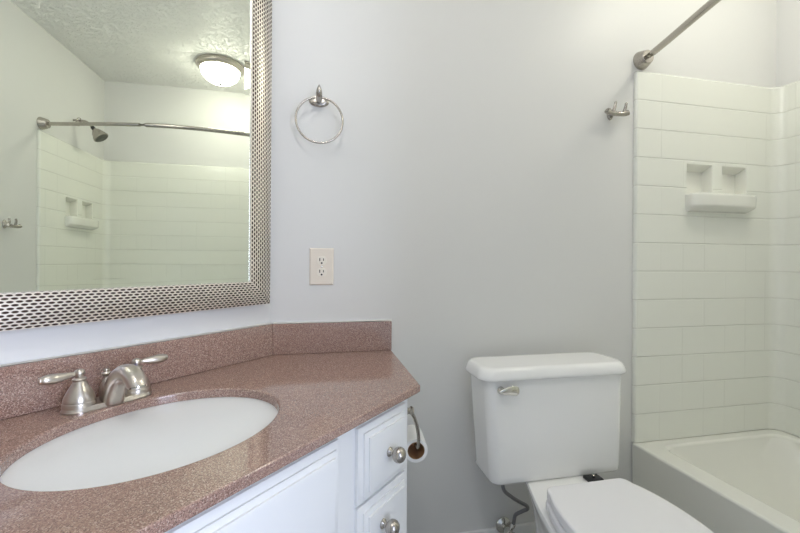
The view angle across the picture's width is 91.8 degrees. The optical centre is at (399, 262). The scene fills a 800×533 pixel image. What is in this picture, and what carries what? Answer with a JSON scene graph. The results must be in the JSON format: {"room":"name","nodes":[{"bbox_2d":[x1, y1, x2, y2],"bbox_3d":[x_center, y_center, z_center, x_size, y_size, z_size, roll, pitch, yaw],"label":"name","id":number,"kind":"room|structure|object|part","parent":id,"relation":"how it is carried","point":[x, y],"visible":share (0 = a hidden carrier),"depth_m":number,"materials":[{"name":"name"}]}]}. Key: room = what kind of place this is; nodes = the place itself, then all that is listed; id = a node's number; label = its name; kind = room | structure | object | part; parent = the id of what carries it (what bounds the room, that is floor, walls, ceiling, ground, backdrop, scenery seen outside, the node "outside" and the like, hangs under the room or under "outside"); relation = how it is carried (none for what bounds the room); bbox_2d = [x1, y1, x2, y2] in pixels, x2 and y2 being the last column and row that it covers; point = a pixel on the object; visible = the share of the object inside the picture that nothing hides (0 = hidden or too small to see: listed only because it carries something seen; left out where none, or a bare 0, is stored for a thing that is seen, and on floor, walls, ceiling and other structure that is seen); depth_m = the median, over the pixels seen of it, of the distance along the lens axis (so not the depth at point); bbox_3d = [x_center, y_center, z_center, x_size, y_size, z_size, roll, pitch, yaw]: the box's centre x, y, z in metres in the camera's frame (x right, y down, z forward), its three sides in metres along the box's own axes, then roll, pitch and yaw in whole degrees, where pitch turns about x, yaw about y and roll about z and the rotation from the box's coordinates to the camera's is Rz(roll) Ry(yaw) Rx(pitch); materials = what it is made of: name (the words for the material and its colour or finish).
{"room":"bathroom","nodes":[
{"label":"bathroom","id":0,"kind":"room"},
{"bbox_2d":[0,0,272,364],"bbox_3d":[-0.788,-0.180,0.837,0.120,2.470,1.144,0,0,33],"label":"wall","id":1,"kind":"structure","parent":0,"point":[21,345],"depth_m":0.92,"materials":[{"name":"white paint"}]},
{"bbox_2d":[0,0,271,331],"bbox_3d":[-0.714,-0.407,0.808,0.034,1.076,1.066,0,0,33],"label":"wall mirror","id":2,"kind":"object","parent":1,"relation":"attached to","point":[135,135],"visible":1,"depth_m":0.92,"materials":[{"name":"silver metal"}]},
{"bbox_2d":[0,324,272,419],"bbox_3d":[-0.729,0.252,0.806,0.016,0.101,1.129,0,0,33],"label":"backsplash","id":3,"kind":"structure","parent":1,"relation":"attached to","point":[20,391],"depth_m":0.93,"materials":[{"name":"stone"}]},
{"bbox_2d":[271,0,776,532],"bbox_3d":[0.645,-0.171,1.573,2.317,2.470,0.120,0,0,-12],"label":"wall","id":4,"kind":"structure","parent":0,"point":[473,195],"depth_m":1.43,"materials":[{"name":"white paint"}]},
{"bbox_2d":[295,85,343,143],"bbox_3d":[-0.267,-0.483,1.284,0.158,0.188,0.064,0,0,-12],"label":"towel ring","id":5,"kind":"object","parent":4,"relation":"attached to","point":[318,100],"visible":1,"depth_m":1.28,"materials":[{"name":"silver metal"}]},
{"bbox_3d":[-0.268,-0.555,1.282,0.021,0.044,0.062,0,0,-12],"label":"post","id":6,"kind":"part","parent":5,"relation":"part of","materials":[{"name":"silver metal"}]},
{"bbox_2d":[309,248,333,284],"bbox_3d":[-0.266,0.015,1.314,0.080,0.125,0.009,0,0,-12],"label":"electrical outlet","id":7,"kind":"object","parent":4,"relation":"attached to","point":[321,262],"visible":1,"depth_m":1.31,"materials":[{"name":"beige plastic"}]},
{"bbox_2d":[316,268,326,276],"bbox_3d":[-0.265,0.035,1.312,0.034,0.029,0.003,0,0,-12],"label":"receptacle","id":8,"kind":"object","parent":7,"relation":"attached to","point":[320,272],"depth_m":1.31,"materials":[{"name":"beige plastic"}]},
{"bbox_2d":[316,257,326,264],"bbox_3d":[-0.265,-0.004,1.312,0.034,0.029,0.003,0,0,-12],"label":"receptacle","id":9,"kind":"object","parent":7,"relation":"attached to","point":[319,260],"depth_m":1.31,"materials":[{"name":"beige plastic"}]},
{"bbox_2d":[458,521,535,532],"bbox_3d":[0.448,1.027,1.465,0.974,0.072,0.012,0,0,-12],"label":"baseboard","id":10,"kind":"structure","parent":4,"relation":"attached to","point":[528,527],"depth_m":1.46,"materials":[{"name":"white paint"}]},
{"bbox_2d":[496,485,529,532],"bbox_3d":[0.369,0.856,1.375,0.160,0.306,0.120,0,0,-35],"label":"supply valve","id":11,"kind":"object","parent":4,"relation":"attached to","point":[503,525],"visible":0.93,"depth_m":1.40,"materials":[{"name":"silver metal"}]},
{"bbox_2d":[604,101,629,119],"bbox_3d":[0.845,-0.596,1.526,0.105,0.056,0.053,0,0,-12],"label":"robe hook","id":12,"kind":"object","parent":4,"relation":"attached to","point":[610,112],"visible":1,"depth_m":1.51,"materials":[{"name":"silver metal"}]},
{"bbox_2d":[633,0,720,69],"bbox_3d":[1.094,-0.820,0.826,0.170,0.075,1.524,0,0,-12],"label":"shower curtain rod","id":13,"kind":"object","parent":4,"relation":"attached to","point":[643,59],"visible":1,"depth_m":1.42,"materials":[{"name":"silver metal"}]},
{"bbox_2d":[776,0,799,86],"bbox_3d":[1.891,-0.162,0.996,0.120,2.470,1.765,0,0,-12],"label":"wall","id":14,"kind":"structure","parent":0,"point":[788,11],"depth_m":1.69,"materials":[{"name":"white paint"}]},
{"bbox_2d":[631,71,799,442],"bbox_3d":[1.467,-0.019,0.906,0.744,1.504,1.585,0,0,-12],"label":"tub surround","id":15,"kind":"object","parent":14,"relation":"attached to","point":[716,269],"visible":1,"depth_m":1.64,"materials":[{"name":"tile"}]},
{"bbox_2d":[685,164,756,213],"bbox_3d":[1.348,-0.309,1.639,0.331,0.199,0.102,0,0,-12],"label":"soap shelf","id":16,"kind":"object","parent":15,"relation":"attached to","point":[709,188],"depth_m":1.64,"materials":[{"name":"white ceramic"}]},
{"bbox_3d":[0.488,1.113,-0.373,3.415,0.100,3.865,0,0,-12],"label":"floor","id":17,"kind":"structure","parent":0,"visible":0},
{"bbox_2d":[0,397,406,532],"bbox_3d":[-0.405,0.692,0.765,0.608,0.731,1.368,0,0,33],"label":"vanity cabinet","id":18,"kind":"object","parent":17,"relation":"on","point":[355,482],"visible":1,"depth_m":0.71,"materials":[{"name":"white paint"}]},
{"bbox_2d":[0,319,419,532],"bbox_3d":[-0.419,0.262,0.775,0.570,0.127,1.416,0,0,33],"label":"countertop","id":19,"kind":"structure","parent":18,"relation":"on","point":[323,381],"depth_m":0.80,"materials":[{"name":"brown"}]},
{"bbox_2d":[38,354,167,415],"bbox_3d":[-0.621,0.260,0.820,0.190,0.102,0.193,0,0,-19],"label":"faucet","id":20,"kind":"object","parent":19,"relation":"on","point":[126,382],"visible":1,"depth_m":0.79,"materials":[{"name":"silver metal"}]},
{"bbox_3d":[-0.674,0.229,0.766,0.020,0.020,0.063,0,0,33],"label":"lever","id":21,"kind":"part","parent":20,"relation":"part of","materials":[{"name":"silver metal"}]},
{"bbox_3d":[-0.658,0.257,0.796,0.057,0.075,0.057,0,0,33],"label":"handle","id":22,"kind":"part","parent":20,"relation":"part of","materials":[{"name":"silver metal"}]},
{"bbox_3d":[-0.651,0.266,0.858,0.026,0.062,0.026,0,0,33],"label":"lift rod","id":23,"kind":"part","parent":20,"relation":"part of","materials":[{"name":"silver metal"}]},
{"bbox_3d":[-0.630,0.298,0.840,0.060,0.010,0.165,0,0,33],"label":"plate","id":24,"kind":"part","parent":20,"relation":"part of","materials":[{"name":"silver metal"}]},
{"bbox_3d":[-0.575,0.261,0.804,0.156,0.102,0.043,0,0,33],"label":"spout","id":25,"kind":"part","parent":20,"relation":"part of","materials":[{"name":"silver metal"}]},
{"bbox_3d":[-0.601,0.257,0.884,0.057,0.075,0.057,0,0,33],"label":"handle","id":26,"kind":"part","parent":20,"relation":"part of","materials":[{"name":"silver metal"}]},
{"bbox_3d":[-0.580,0.230,0.911,0.020,0.020,0.063,0,0,33],"label":"lever","id":27,"kind":"part","parent":20,"relation":"part of","materials":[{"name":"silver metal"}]},
{"bbox_3d":[-0.035,0.590,0.869,0.023,0.163,0.182,0,0,33],"label":"drawer","id":28,"kind":"part","parent":18,"relation":"part of","materials":[{"name":"white paint"}]},
{"bbox_3d":[-0.034,0.423,0.869,0.023,0.159,0.182,0,0,33],"label":"drawer","id":29,"kind":"part","parent":18,"relation":"part of","materials":[{"name":"white paint"}]},
{"bbox_3d":[-0.021,0.569,0.834,0.040,0.034,0.034,0,0,33],"label":"knob","id":30,"kind":"part","parent":18,"relation":"part of","materials":[{"name":"silver metal"}]},
{"bbox_3d":[-0.007,0.423,0.854,0.040,0.034,0.034,0,0,33],"label":"knob","id":31,"kind":"part","parent":18,"relation":"part of","materials":[{"name":"silver metal"}]},
{"bbox_2d":[407,406,419,448],"bbox_3d":[0.036,0.455,1.102,0.045,0.158,0.212,0,0,4],"label":"toilet paper holder","id":32,"kind":"object","parent":18,"relation":"attached to","point":[410,410],"visible":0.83,"depth_m":1.05,"materials":[{"name":"silver metal"}]},
{"bbox_3d":[0.023,0.388,1.012,0.026,0.026,0.026,0,0,-12],"label":"mounting post","id":33,"kind":"part","parent":32,"relation":"part of","materials":[{"name":"silver metal"}]},
{"bbox_3d":[0.040,0.462,1.110,0.034,0.145,0.196,0,0,-1],"label":"arm","id":34,"kind":"part","parent":32,"relation":"part of","materials":[{"name":"silver metal"}]},
{"bbox_2d":[407,425,427,462],"bbox_3d":[0.041,0.540,1.159,0.068,0.068,0.100,0,0,-6],"label":"toilet paper roll","id":35,"kind":"object","parent":32,"relation":"on","point":[414,455],"visible":0.68,"depth_m":1.12,"materials":[{"name":"white paper"}]},
{"bbox_2d":[466,352,712,532],"bbox_3d":[0.547,0.699,1.073,0.537,0.730,0.691,0,0,-12],"label":"toilet","id":36,"kind":"object","parent":17,"relation":"on","point":[550,423],"visible":1,"depth_m":1.23,"materials":[{"name":"white ceramic"}]},
{"bbox_3d":[0.335,0.397,1.197,0.065,0.031,0.023,0,0,-12],"label":"flush handle","id":37,"kind":"part","parent":36,"relation":"part of","materials":[{"name":"silver metal"}]},
{"bbox_3d":[0.495,0.538,1.330,0.499,0.334,0.166,0,0,-12],"label":"tank","id":38,"kind":"part","parent":36,"relation":"part of","materials":[{"name":"white ceramic"}]},
{"bbox_3d":[0.496,0.352,1.322,0.537,0.038,0.176,0,0,-12],"label":"tank lid","id":39,"kind":"part","parent":36,"relation":"part of","materials":[{"name":"white ceramic"}]},
{"bbox_3d":[0.563,0.885,1.036,0.352,0.358,0.610,0,0,-12],"label":"bowl","id":40,"kind":"part","parent":36,"relation":"part of","materials":[{"name":"white ceramic"}]},
{"bbox_3d":[0.585,0.687,0.938,0.344,0.026,0.404,0,0,-12],"label":"seat","id":41,"kind":"part","parent":36,"relation":"part of","materials":[{"name":"white plastic"}]},
{"bbox_3d":[0.584,0.658,0.943,0.332,0.030,0.400,0,0,-12],"label":"seat lid","id":42,"kind":"part","parent":36,"relation":"part of","materials":[{"name":"white plastic"}]},
{"bbox_2d":[632,429,799,532],"bbox_3d":[1.460,0.902,0.906,0.743,0.336,1.523,0,0,-12],"label":"bathtub","id":43,"kind":"object","parent":17,"relation":"on","point":[746,481],"visible":0.75,"depth_m":1.51,"materials":[{"name":"white ceramic"}]}
]}

